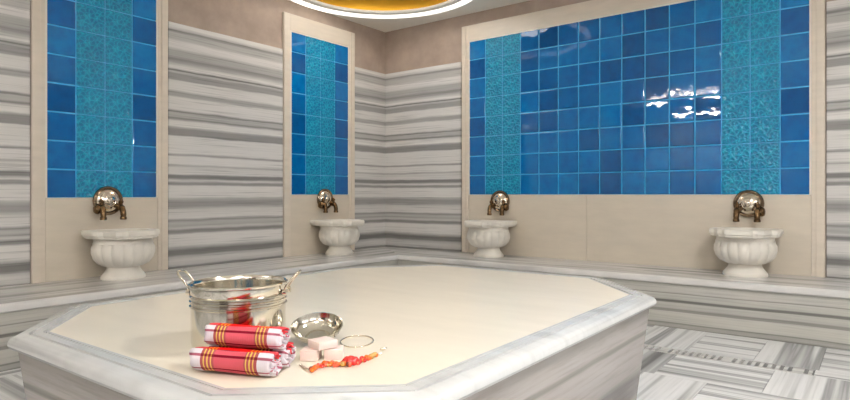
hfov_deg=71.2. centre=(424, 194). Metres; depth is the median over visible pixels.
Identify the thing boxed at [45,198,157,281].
backsplash
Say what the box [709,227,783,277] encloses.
basin
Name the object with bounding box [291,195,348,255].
backsplash
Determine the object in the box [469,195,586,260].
backsplash
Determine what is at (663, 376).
floor
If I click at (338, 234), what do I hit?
basin
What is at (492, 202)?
tap
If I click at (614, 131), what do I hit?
tile panel
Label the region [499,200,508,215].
tap
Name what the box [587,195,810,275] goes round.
backsplash
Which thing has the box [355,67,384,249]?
wall panel
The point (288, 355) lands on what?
rolled towel
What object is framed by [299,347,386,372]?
necklace
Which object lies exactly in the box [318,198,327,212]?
tap
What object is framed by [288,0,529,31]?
ceiling
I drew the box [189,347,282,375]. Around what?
rolled towel
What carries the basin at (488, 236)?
on the bench
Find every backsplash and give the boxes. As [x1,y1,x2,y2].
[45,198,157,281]
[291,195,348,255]
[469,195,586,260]
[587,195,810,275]
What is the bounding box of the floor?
[0,324,849,399]
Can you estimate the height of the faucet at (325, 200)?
0.248 m
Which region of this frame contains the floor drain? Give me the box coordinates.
[644,344,814,375]
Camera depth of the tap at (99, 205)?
4.28 m
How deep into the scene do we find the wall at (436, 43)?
6.38 m
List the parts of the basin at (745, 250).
bowl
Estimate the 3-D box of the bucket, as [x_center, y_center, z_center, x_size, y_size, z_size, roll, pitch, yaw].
[-0.558,0.340,1.788,0.297,0.226,0.288,0,0,-42]
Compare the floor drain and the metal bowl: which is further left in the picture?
the metal bowl
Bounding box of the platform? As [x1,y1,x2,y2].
[7,264,655,399]
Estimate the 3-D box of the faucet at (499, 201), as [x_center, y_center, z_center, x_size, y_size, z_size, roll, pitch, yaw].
[0.727,0.079,5.899,0.228,0.248,0.126,0,0,37]
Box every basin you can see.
[81,228,159,280]
[310,219,363,255]
[464,220,516,257]
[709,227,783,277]
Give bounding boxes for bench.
[0,246,849,371]
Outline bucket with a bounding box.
[177,269,300,347]
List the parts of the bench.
seat, seat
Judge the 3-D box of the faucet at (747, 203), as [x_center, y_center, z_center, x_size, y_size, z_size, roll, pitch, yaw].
[2.482,0.084,4.555,0.228,0.248,0.126,0,0,37]
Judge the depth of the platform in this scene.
1.95 m
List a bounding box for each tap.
[93,199,106,219]
[115,199,126,219]
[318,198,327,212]
[330,198,337,212]
[487,200,494,214]
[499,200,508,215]
[733,202,741,221]
[754,202,765,221]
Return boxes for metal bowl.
[291,312,342,343]
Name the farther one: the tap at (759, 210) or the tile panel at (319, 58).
the tile panel at (319, 58)
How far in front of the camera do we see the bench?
4.13 m
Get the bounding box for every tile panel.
[30,0,167,283]
[282,12,354,256]
[462,0,824,277]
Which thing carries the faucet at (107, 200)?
attached to the tile panel at (99, 68)
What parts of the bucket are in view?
handle, handle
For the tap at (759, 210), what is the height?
0.154 m
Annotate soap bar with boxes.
[300,346,321,361]
[308,336,337,350]
[324,345,343,359]
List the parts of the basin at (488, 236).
bowl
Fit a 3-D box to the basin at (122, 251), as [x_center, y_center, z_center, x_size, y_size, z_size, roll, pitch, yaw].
[-2.157,0.427,4.270,0.475,0.346,0.476,0,0,37]
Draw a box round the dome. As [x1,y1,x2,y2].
[291,0,471,18]
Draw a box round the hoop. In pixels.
[340,335,373,347]
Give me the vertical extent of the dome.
0.222 m
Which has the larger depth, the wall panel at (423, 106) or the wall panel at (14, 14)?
the wall panel at (423, 106)
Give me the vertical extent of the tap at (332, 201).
0.154 m
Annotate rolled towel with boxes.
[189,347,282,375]
[204,323,290,348]
[209,342,295,366]
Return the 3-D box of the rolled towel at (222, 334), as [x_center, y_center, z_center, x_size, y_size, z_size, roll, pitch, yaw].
[-0.461,0.366,1.535,0.227,0.059,0.064,0,0,15]
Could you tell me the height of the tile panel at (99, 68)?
2.340 m
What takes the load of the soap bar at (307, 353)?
on the platform
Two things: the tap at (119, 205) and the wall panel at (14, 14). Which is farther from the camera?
the tap at (119, 205)
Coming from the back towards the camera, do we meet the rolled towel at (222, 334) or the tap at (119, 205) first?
the tap at (119, 205)
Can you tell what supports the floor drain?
on the floor
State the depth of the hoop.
1.80 m
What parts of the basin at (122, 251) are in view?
bowl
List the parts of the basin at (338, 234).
bowl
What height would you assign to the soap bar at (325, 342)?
0.022 m
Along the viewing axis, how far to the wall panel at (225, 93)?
5.17 m
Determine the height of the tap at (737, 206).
0.154 m
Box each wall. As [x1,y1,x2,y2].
[168,0,384,73]
[385,0,833,276]
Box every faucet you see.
[93,186,126,219]
[317,189,337,212]
[487,190,509,215]
[733,190,765,221]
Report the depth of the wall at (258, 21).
5.53 m

